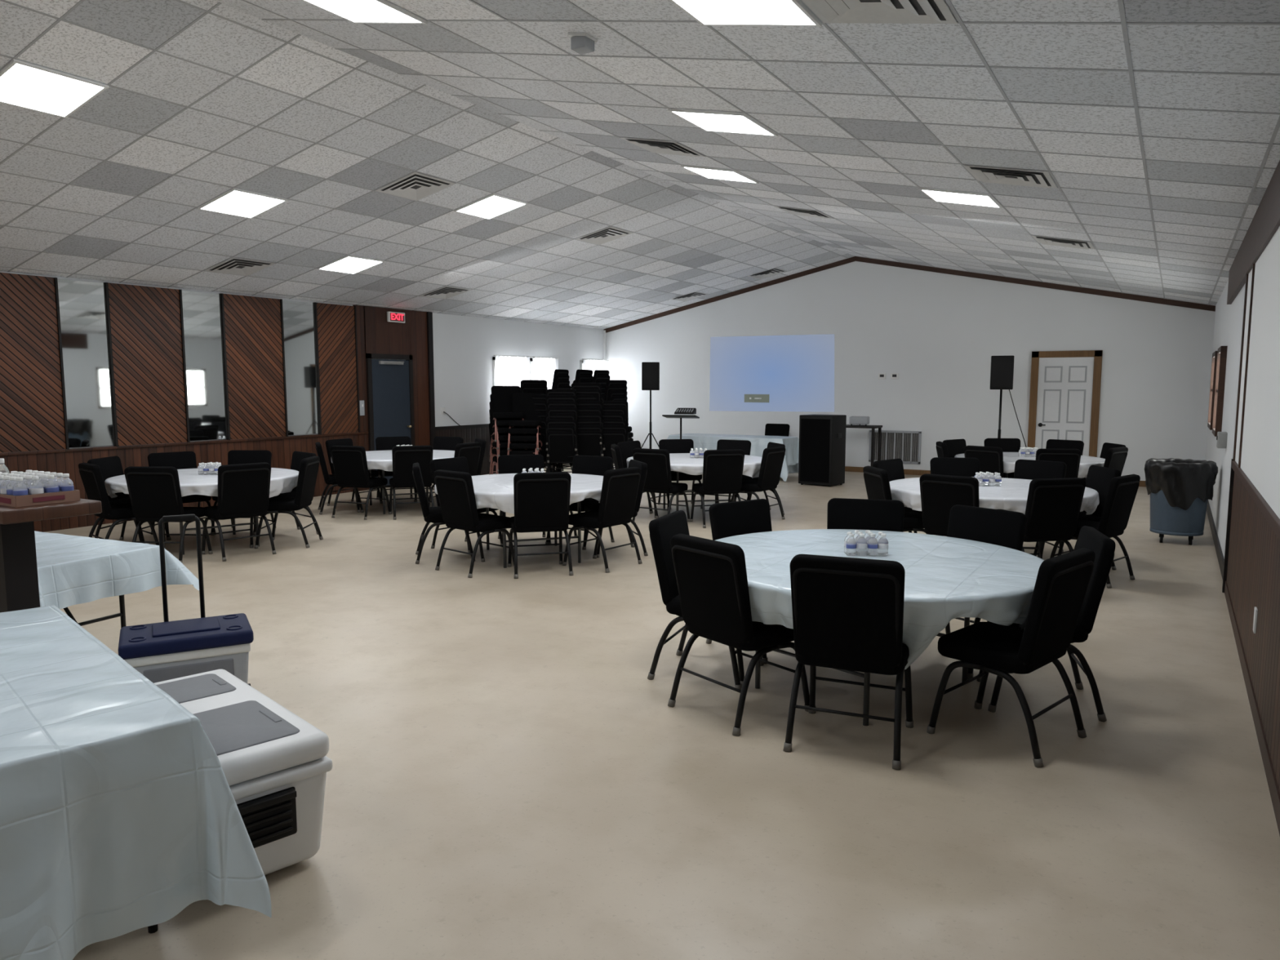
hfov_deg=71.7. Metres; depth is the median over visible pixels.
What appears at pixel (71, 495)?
tray
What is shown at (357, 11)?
ceiling light
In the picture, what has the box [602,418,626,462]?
chair
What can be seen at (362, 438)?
trim
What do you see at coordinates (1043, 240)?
ceiling vent
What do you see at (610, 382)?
chair
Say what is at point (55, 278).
trim
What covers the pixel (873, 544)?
water bottle
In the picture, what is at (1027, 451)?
water bottle
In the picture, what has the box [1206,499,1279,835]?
baseboard
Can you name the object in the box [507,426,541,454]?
chair
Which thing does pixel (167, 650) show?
cooler
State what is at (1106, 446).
banquet chair
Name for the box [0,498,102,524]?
countertop
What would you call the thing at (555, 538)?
round table
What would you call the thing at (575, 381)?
chair
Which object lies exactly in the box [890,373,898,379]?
thermostat
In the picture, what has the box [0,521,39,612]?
countertop
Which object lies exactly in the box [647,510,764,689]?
banquet chair
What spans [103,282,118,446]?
trim
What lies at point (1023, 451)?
water bottle
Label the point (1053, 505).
banquet chair
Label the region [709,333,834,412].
projection screen
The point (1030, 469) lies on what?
banquet chair
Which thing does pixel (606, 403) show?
chair
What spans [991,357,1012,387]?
speaker grille
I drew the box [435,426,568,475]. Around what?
wainscoting
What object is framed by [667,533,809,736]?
banquet chair
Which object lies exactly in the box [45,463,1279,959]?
floor
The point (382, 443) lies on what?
banquet chair
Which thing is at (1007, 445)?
banquet chair
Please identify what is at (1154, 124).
ceiling
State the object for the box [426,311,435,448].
trim
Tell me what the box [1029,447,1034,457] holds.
water bottle
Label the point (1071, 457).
banquet chair
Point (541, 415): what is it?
chair
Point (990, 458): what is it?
banquet chair
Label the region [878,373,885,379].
thermostat
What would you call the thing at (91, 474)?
banquet chair
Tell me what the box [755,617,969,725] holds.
round table
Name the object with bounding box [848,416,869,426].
projector
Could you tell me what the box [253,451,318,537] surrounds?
banquet chair
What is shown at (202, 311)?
wall mirror
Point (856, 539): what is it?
water bottle
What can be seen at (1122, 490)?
banquet chair
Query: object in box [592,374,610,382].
chair
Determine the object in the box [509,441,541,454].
chair
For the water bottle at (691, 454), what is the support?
on the tablecloth at (679, 462)
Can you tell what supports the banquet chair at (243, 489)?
on the floor
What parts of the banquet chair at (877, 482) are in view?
frame, backrest, leg, seat, leg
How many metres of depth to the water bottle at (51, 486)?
4.13 m
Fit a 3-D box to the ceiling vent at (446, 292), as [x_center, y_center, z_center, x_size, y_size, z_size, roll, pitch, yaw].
[-3.115,-3.000,14.206,0.588,0.126,0.600,4,7,31]
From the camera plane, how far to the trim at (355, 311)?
14.04 m
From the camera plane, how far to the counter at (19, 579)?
4.19 m
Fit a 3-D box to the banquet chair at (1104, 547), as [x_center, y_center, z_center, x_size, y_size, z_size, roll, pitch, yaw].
[2.160,0.732,4.760,0.568,0.937,0.532,2,6,14]
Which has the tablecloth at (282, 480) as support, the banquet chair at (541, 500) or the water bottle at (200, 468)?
the water bottle at (200, 468)
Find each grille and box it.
[643,363,657,388]
[800,418,830,483]
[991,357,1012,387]
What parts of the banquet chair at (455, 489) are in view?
backrest, frame, seat, leg, leg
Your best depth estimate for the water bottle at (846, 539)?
5.02 m
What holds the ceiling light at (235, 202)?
attached to the ceiling
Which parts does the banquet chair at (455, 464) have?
backrest, seat, leg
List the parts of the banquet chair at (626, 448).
backrest, leg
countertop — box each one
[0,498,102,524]
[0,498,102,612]
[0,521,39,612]
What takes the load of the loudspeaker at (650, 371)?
on the floor
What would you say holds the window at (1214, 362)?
in the wall at (1228, 326)
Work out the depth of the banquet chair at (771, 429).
17.54 m
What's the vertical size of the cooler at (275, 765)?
0.502 m
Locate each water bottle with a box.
[0,457,9,473]
[0,475,4,493]
[0,475,10,494]
[6,476,16,495]
[13,477,27,496]
[19,474,26,482]
[23,475,32,494]
[28,475,44,494]
[35,473,41,480]
[39,474,48,493]
[44,474,58,493]
[49,472,56,479]
[54,472,62,492]
[59,473,74,492]
[197,462,203,475]
[203,462,208,475]
[208,462,214,475]
[213,462,219,475]
[689,448,694,457]
[694,448,698,457]
[699,448,703,457]
[844,532,852,553]
[845,533,856,555]
[853,529,859,539]
[855,532,862,551]
[856,533,866,555]
[864,529,870,538]
[865,531,872,554]
[867,533,878,555]
[875,532,883,551]
[877,533,888,555]
[976,472,982,486]
[982,472,988,486]
[988,472,995,486]
[995,472,1001,486]
[1020,447,1025,457]
[1025,447,1029,457]
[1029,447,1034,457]
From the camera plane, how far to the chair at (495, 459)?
15.09 m
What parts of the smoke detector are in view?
detector plate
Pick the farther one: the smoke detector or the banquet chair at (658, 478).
the banquet chair at (658, 478)
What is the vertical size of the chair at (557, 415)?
0.937 m
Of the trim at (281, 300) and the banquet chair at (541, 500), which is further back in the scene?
the trim at (281, 300)
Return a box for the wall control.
[1216,431,1227,448]
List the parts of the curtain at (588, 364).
rod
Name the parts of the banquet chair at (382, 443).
leg, seat, backrest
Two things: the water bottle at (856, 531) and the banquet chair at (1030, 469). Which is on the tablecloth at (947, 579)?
the water bottle at (856, 531)
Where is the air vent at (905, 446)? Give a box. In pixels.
[868,430,921,464]
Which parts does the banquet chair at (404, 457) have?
leg, leg, seat, backrest, frame, leg, leg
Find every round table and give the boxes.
[163,515,259,555]
[368,469,438,514]
[485,501,581,568]
[662,471,734,511]
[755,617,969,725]
[1023,542,1040,558]
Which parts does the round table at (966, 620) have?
leg, leg, leg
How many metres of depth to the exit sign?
14.62 m
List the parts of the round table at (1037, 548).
leg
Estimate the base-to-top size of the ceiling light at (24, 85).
0.142 m
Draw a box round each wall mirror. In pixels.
[57,279,115,447]
[182,290,227,440]
[282,300,319,435]
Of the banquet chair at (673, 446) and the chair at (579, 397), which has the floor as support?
the banquet chair at (673, 446)
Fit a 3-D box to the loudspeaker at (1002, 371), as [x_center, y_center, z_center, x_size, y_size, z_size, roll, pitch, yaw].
[6.161,-1.002,14.981,0.983,2.172,0.741,2,7,22]
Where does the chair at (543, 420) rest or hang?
on the chair at (542, 427)
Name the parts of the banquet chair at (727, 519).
backrest, leg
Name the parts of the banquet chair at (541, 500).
leg, leg, seat, backrest, frame, leg, leg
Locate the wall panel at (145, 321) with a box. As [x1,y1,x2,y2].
[107,282,186,445]
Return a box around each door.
[371,359,411,485]
[1035,356,1093,456]
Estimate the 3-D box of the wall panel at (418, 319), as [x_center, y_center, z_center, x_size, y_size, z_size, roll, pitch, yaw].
[-3.803,-1.417,15.275,0.040,2.950,0.400,4,7,31]
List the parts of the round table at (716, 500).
leg, leg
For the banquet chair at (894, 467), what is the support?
on the floor
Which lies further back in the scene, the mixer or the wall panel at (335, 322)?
the mixer
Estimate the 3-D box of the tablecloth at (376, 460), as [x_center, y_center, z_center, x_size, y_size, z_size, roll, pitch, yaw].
[-3.279,-0.233,12.228,1.868,0.241,1.864,-5,8,-41]
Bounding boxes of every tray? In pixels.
[0,489,79,506]
[662,414,699,418]
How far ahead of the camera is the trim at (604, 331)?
20.07 m
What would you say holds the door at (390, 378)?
in the wall at (464, 347)
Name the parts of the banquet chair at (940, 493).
seat, frame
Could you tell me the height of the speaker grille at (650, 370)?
0.500 m
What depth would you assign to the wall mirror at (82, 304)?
10.58 m
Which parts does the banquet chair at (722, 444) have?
backrest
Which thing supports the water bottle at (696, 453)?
on the tablecloth at (679, 462)
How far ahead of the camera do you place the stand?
16.16 m
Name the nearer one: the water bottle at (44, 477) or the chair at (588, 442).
the water bottle at (44, 477)
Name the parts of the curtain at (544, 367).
rod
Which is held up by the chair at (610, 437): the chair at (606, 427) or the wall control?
the chair at (606, 427)
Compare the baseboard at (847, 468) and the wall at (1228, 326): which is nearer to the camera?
the wall at (1228, 326)
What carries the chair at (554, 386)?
on the chair
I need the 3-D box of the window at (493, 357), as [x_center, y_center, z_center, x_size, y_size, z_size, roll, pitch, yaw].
[-2.553,-1.786,17.302,0.060,1.210,0.910,4,7,31]
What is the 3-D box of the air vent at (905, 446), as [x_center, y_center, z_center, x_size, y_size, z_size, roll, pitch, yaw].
[4.869,-0.634,16.928,0.980,0.620,0.030,4,7,31]
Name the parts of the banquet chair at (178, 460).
leg, backrest, seat, leg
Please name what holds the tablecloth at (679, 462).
on the round table at (716, 500)
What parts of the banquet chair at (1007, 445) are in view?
backrest, seat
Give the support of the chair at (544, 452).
on the floor
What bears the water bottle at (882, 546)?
on the tablecloth at (947, 579)
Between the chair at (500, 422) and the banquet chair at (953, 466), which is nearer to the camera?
the banquet chair at (953, 466)
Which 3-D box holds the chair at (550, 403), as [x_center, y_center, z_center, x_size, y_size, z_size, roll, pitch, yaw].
[-1.288,-0.878,15.046,0.532,0.937,0.568,0,6,2]
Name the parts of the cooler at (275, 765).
lid, handle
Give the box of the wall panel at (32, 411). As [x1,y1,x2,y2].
[0,272,66,453]
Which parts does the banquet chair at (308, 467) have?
leg, leg, seat, leg, frame, backrest, leg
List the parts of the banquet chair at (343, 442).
backrest, seat, leg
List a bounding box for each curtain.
[493,355,532,386]
[532,356,559,389]
[582,358,608,376]
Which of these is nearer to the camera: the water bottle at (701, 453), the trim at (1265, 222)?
the trim at (1265, 222)
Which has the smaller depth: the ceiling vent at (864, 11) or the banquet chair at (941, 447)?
the ceiling vent at (864, 11)
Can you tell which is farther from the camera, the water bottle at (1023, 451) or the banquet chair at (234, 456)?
the water bottle at (1023, 451)
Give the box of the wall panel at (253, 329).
[223,293,285,439]
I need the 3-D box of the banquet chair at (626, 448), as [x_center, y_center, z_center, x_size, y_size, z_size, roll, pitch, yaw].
[0.056,-0.051,12.035,0.568,0.937,0.532,4,7,33]
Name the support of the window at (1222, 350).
in the wall at (1228, 326)
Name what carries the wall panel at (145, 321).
attached to the wall at (464, 347)
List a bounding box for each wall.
[0,271,603,448]
[606,261,1215,480]
[1204,280,1245,558]
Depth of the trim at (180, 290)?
11.59 m
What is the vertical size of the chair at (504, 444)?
0.937 m
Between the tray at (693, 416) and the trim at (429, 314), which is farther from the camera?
the tray at (693, 416)
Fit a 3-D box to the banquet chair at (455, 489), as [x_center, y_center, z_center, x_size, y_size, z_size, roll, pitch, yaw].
[-1.513,0.367,8.149,0.532,0.937,0.568,6,8,42]
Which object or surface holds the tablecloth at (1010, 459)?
on the round table
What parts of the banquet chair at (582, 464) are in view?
leg, seat, leg, backrest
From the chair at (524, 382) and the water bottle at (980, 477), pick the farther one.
the chair at (524, 382)
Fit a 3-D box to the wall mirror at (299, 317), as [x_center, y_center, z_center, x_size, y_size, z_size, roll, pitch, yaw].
[-5.049,-1.657,13.163,0.030,1.960,0.585,4,7,31]
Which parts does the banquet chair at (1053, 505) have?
leg, seat, frame, leg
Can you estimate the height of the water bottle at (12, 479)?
0.123 m
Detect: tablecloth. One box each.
[0,604,271,959]
[34,530,199,608]
[104,467,298,497]
[330,449,454,471]
[434,473,603,514]
[626,453,761,478]
[666,433,799,481]
[715,528,1044,669]
[889,477,1099,514]
[954,452,1105,479]
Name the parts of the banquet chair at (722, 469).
leg, leg, seat, frame, backrest, leg, leg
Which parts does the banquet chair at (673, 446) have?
backrest, seat, leg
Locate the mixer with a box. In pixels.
[674,408,696,414]
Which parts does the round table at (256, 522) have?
leg, leg, leg, leg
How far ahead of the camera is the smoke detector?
4.95 m
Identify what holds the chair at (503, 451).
on the chair at (495, 459)
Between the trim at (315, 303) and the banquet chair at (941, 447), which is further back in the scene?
the trim at (315, 303)
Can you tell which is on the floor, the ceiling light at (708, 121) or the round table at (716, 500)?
the round table at (716, 500)
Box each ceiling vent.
[204,257,275,275]
[375,172,454,200]
[419,286,471,299]
[576,226,632,244]
[618,137,704,156]
[669,291,708,301]
[747,267,786,279]
[773,205,832,218]
[801,0,957,23]
[963,164,1057,187]
[1031,235,1094,249]
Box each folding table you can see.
[62,595,126,628]
[147,924,158,933]
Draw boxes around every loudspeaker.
[640,362,659,448]
[798,413,846,487]
[990,355,1026,447]
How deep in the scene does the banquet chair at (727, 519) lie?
5.84 m
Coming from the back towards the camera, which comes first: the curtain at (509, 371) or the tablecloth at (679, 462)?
the curtain at (509, 371)
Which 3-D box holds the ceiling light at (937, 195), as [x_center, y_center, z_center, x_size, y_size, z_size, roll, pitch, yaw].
[2.932,-2.574,8.081,0.611,0.140,0.620,4,7,31]
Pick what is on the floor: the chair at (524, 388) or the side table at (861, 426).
the side table at (861, 426)
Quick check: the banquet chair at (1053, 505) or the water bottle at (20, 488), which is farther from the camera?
the banquet chair at (1053, 505)
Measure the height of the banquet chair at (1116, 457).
0.937 m
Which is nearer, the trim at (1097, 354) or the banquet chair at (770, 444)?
the banquet chair at (770, 444)
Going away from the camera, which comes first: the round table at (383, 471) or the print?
the print
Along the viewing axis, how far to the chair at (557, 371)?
15.91 m
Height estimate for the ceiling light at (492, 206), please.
0.142 m
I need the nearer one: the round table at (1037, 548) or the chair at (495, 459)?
the round table at (1037, 548)
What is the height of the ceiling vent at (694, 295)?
0.126 m
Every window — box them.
[492,356,495,386]
[529,358,533,379]
[579,360,583,369]
[1207,351,1217,430]
[1212,346,1227,436]
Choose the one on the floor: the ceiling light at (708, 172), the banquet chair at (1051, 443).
the banquet chair at (1051, 443)
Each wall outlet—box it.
[440,407,459,425]
[1253,606,1257,633]
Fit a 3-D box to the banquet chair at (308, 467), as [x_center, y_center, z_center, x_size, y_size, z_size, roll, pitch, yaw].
[-3.760,0.226,9.461,0.568,0.937,0.532,0,6,-4]
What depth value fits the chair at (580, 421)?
14.86 m
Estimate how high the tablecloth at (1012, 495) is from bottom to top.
0.198 m
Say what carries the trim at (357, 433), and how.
attached to the wall at (464, 347)
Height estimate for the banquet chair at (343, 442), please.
0.937 m
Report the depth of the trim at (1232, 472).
7.22 m
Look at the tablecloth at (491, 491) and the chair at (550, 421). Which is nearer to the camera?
the tablecloth at (491, 491)
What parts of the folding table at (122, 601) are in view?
leg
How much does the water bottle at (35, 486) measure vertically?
0.123 m
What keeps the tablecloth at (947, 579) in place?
on the round table at (966, 620)
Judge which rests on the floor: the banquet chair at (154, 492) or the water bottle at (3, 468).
the banquet chair at (154, 492)
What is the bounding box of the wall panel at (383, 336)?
[363,306,411,355]
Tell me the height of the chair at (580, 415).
0.937 m
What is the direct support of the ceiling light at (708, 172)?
attached to the ceiling
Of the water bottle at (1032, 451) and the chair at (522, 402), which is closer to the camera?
the water bottle at (1032, 451)
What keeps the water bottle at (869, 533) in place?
on the tablecloth at (947, 579)
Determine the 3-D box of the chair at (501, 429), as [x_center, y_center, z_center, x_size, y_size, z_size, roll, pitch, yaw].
[-2.248,-0.885,15.110,0.532,0.937,0.568,-3,7,-24]
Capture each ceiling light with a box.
[0,58,109,118]
[196,187,288,218]
[302,0,427,24]
[316,254,384,274]
[453,193,528,219]
[667,108,777,136]
[669,0,822,26]
[680,164,759,183]
[919,187,1002,208]
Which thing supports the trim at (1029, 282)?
attached to the wall at (940, 333)
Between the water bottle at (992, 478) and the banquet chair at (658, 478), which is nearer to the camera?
the water bottle at (992, 478)
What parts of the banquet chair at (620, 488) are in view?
leg, seat, leg, frame, backrest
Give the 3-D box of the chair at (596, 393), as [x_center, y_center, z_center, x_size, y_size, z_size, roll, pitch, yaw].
[-0.893,-1.089,15.139,0.532,0.937,0.568,0,6,3]
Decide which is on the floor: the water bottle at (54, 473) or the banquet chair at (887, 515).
the banquet chair at (887, 515)
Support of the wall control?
attached to the wall at (1228, 326)
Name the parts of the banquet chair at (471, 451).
leg, backrest, frame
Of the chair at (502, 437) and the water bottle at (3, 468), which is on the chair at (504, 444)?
the chair at (502, 437)
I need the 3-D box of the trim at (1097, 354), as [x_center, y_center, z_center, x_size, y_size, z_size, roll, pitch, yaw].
[7.344,-1.089,15.360,1.100,2.280,0.060,4,7,31]
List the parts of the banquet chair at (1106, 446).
backrest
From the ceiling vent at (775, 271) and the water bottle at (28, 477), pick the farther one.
the ceiling vent at (775, 271)
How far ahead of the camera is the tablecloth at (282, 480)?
9.05 m
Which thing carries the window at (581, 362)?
in the wall at (464, 347)
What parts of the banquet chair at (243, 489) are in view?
leg, seat, frame, backrest, leg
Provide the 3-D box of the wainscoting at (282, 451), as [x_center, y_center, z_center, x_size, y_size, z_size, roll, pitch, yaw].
[-8.033,0.341,8.422,0.030,0.920,13.980,4,7,31]
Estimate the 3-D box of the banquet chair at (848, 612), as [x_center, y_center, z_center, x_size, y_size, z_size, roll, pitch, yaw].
[1.018,0.789,4.229,0.532,0.937,0.568,3,7,23]
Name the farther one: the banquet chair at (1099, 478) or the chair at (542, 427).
the chair at (542, 427)
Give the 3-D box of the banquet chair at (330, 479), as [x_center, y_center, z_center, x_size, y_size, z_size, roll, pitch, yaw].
[-4.053,-0.040,11.937,0.568,0.937,0.532,-2,7,-22]
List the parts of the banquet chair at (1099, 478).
leg, leg, seat, backrest, leg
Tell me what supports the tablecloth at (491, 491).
on the round table at (555, 538)
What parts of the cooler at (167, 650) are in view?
pull handle, lid, lid, panel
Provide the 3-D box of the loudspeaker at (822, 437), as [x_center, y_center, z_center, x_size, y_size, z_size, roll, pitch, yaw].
[3.107,-0.511,15.086,0.631,1.190,0.528,5,8,39]
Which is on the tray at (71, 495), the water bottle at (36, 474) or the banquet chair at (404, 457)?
the water bottle at (36, 474)
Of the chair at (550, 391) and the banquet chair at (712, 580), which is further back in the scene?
the chair at (550, 391)
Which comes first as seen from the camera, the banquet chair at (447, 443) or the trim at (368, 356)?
the banquet chair at (447, 443)
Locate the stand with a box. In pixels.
[662,414,699,439]
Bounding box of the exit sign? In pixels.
[386,311,404,323]
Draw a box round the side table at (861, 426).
[845,424,882,466]
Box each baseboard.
[844,466,930,475]
[1138,480,1146,486]
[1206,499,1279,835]
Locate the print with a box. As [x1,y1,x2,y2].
[0,494,65,503]
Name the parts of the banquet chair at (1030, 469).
backrest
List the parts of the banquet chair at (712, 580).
leg, backrest, frame, seat, leg, leg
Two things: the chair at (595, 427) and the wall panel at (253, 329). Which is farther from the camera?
the chair at (595, 427)
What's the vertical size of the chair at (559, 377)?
0.937 m
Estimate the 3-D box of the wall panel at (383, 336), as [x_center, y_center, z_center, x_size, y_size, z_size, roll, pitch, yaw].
[-4.160,-2.447,14.570,0.040,0.750,1.000,4,7,31]
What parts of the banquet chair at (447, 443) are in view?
backrest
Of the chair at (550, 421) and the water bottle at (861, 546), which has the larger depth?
the chair at (550, 421)
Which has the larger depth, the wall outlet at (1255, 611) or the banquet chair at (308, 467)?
the banquet chair at (308, 467)
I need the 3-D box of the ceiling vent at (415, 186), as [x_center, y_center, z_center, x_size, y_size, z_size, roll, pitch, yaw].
[-2.394,-3.126,9.456,0.588,0.126,0.600,4,7,31]
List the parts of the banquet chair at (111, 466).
leg, backrest, seat, leg, leg, leg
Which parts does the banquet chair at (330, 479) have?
backrest, leg, frame, leg, seat, leg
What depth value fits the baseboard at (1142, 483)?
14.84 m
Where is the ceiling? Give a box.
[0,0,1279,328]
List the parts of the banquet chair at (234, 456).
leg, seat, backrest, leg, leg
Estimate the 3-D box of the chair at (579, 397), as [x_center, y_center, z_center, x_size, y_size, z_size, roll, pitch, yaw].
[-0.891,-0.989,15.146,0.532,0.937,0.568,-1,6,-9]
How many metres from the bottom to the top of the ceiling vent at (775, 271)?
0.126 m
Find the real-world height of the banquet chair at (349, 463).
0.937 m
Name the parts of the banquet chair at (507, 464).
backrest, leg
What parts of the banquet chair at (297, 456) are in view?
seat, backrest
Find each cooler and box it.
[118,514,253,685]
[154,669,332,875]
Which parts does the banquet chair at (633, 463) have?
leg, leg, seat, leg, backrest, leg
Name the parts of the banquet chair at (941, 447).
frame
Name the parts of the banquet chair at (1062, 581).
leg, leg, seat, frame, backrest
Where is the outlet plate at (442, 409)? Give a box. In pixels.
[440,407,445,413]
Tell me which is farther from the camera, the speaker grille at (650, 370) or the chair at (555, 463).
the speaker grille at (650, 370)
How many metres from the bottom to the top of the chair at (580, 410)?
0.937 m
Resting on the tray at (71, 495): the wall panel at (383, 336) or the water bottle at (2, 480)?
the water bottle at (2, 480)
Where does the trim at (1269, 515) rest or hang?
attached to the wall at (1228, 326)
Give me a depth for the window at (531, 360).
17.82 m
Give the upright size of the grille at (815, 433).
1.060 m
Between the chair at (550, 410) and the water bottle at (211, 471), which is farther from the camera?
the chair at (550, 410)
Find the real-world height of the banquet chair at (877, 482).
0.937 m
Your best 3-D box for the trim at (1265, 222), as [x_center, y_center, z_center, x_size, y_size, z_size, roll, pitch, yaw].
[2.361,-1.373,2.942,0.040,0.360,15.700,4,7,31]
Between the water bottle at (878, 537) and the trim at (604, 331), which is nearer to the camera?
the water bottle at (878, 537)
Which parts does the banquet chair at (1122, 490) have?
leg, leg, seat, backrest, frame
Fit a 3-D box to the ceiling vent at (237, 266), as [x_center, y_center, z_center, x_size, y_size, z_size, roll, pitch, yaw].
[-5.005,-2.664,11.090,0.588,0.126,0.600,4,7,31]
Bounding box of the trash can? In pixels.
[1144,457,1217,545]
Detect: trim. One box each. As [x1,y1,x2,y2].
[0,431,368,456]
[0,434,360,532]
[53,277,69,449]
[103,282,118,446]
[178,288,190,442]
[220,293,230,439]
[280,298,288,436]
[313,302,321,435]
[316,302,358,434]
[352,305,368,490]
[354,306,360,432]
[365,353,414,489]
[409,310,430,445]
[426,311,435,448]
[435,423,488,430]
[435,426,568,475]
[603,256,855,333]
[603,330,606,359]
[854,256,1215,311]
[1027,350,1102,457]
[1222,458,1234,592]
[1226,160,1279,304]
[1231,460,1279,540]
[1232,274,1248,460]
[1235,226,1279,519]
[1238,263,1255,467]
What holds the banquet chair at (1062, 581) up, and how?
on the floor
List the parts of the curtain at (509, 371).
rod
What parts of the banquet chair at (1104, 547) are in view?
leg, leg, seat, leg, frame, backrest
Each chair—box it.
[78,462,159,545]
[87,455,171,543]
[124,466,213,563]
[147,451,216,540]
[201,462,276,561]
[210,449,274,535]
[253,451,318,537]
[254,455,323,548]
[315,441,364,515]
[325,438,380,507]
[329,445,389,519]
[375,435,417,503]
[388,444,434,519]
[412,462,475,564]
[413,436,463,502]
[428,441,481,506]
[430,456,502,552]
[433,469,514,577]
[474,438,485,475]
[488,401,527,457]
[488,409,525,462]
[488,422,523,474]
[489,394,526,449]
[489,421,523,471]
[491,386,525,442]
[491,456,497,474]
[497,454,551,545]
[506,393,542,450]
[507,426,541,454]
[507,434,545,462]
[507,471,573,578]
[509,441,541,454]
[509,448,541,454]
[520,379,547,387]
[520,385,547,393]
[535,413,552,467]
[536,425,560,471]
[537,418,564,471]
[538,430,561,471]
[542,368,568,395]
[543,462,572,472]
[545,413,576,468]
[545,425,574,472]
[545,454,614,550]
[546,388,576,444]
[546,395,577,451]
[546,400,577,457]
[546,407,578,462]
[546,418,577,472]
[547,431,577,472]
[552,374,569,386]
[552,385,571,388]
[555,380,569,388]
[562,466,642,573]
[571,382,601,438]
[571,413,601,468]
[573,379,593,382]
[575,368,592,380]
[575,389,601,444]
[576,374,593,382]
[576,395,605,450]
[577,400,603,456]
[577,407,601,456]
[577,418,604,431]
[577,424,602,431]
[577,431,603,455]
[582,459,648,559]
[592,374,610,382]
[593,369,609,375]
[600,385,605,390]
[600,390,604,395]
[602,406,633,439]
[602,413,633,441]
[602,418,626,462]
[602,424,627,468]
[602,431,626,458]
[603,400,631,441]
[604,385,626,400]
[605,379,626,386]
[607,390,627,400]
[609,395,627,400]
[610,444,658,518]
[617,440,669,513]
[632,448,690,521]
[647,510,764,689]
[657,439,702,509]
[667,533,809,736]
[690,448,744,528]
[700,439,751,508]
[706,498,772,663]
[730,446,785,519]
[735,441,785,515]
[764,423,790,436]
[783,554,913,769]
[826,497,904,532]
[862,466,926,533]
[872,458,922,533]
[919,473,978,536]
[926,547,1095,767]
[929,457,979,476]
[936,441,948,457]
[936,504,1026,679]
[942,438,966,457]
[964,445,1004,477]
[976,525,1115,721]
[983,438,1020,478]
[1000,459,1066,552]
[1022,477,1085,559]
[1033,465,1120,569]
[1035,448,1081,478]
[1045,439,1084,455]
[1049,474,1140,588]
[1080,442,1125,479]
[1084,446,1128,480]
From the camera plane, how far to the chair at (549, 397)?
14.73 m
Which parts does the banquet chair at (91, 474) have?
backrest, frame, seat, leg, leg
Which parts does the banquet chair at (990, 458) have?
frame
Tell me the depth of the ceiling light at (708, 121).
6.56 m
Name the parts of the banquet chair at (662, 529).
backrest, seat, leg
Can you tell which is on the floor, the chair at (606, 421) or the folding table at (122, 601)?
the folding table at (122, 601)
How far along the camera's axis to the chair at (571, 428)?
14.76 m
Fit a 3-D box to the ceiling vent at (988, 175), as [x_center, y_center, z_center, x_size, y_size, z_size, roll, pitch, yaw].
[2.825,-2.307,6.742,0.588,0.125,0.600,4,7,31]
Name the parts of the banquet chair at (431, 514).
backrest, leg, frame, leg, seat, leg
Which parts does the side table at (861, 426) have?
leg, leg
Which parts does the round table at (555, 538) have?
leg, leg, leg, leg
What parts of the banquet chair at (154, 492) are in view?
leg, backrest, frame, seat, leg, leg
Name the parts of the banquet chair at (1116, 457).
backrest, frame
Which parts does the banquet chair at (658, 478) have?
backrest, frame, leg, seat, leg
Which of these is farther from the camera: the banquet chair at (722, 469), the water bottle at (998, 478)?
the banquet chair at (722, 469)
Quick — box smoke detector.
[568,32,597,54]
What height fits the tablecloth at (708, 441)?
0.735 m
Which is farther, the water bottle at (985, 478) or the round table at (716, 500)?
the round table at (716, 500)
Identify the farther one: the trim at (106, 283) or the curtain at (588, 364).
the curtain at (588, 364)
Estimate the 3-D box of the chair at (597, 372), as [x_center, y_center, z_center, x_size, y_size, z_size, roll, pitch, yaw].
[-0.934,-1.607,16.730,0.568,0.937,0.532,3,7,27]
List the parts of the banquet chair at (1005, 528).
leg, backrest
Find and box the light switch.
[359,400,364,415]
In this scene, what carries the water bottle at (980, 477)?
on the tablecloth at (1012, 495)
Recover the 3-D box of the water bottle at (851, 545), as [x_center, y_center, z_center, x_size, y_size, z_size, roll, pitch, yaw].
[1.186,0.363,4.971,0.057,0.123,0.056,4,7,31]
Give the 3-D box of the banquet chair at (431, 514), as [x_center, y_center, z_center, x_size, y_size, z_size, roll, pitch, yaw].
[-1.930,0.308,8.700,0.568,0.937,0.532,-2,6,-14]
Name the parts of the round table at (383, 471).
leg, leg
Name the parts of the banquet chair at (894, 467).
backrest, seat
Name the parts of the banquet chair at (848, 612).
leg, frame, backrest, seat, leg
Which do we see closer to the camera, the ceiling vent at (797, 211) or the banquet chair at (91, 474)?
the banquet chair at (91, 474)
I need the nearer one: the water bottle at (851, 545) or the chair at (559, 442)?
the water bottle at (851, 545)
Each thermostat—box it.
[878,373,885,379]
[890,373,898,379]
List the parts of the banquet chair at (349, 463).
backrest, frame, leg, seat, leg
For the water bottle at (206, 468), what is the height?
0.123 m
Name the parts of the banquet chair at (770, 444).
seat, leg, backrest, leg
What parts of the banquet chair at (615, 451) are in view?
frame, backrest, leg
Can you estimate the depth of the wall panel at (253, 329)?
12.49 m
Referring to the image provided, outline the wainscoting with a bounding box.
[1226,471,1279,792]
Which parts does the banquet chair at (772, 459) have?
leg, seat, frame, backrest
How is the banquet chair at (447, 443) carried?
on the floor

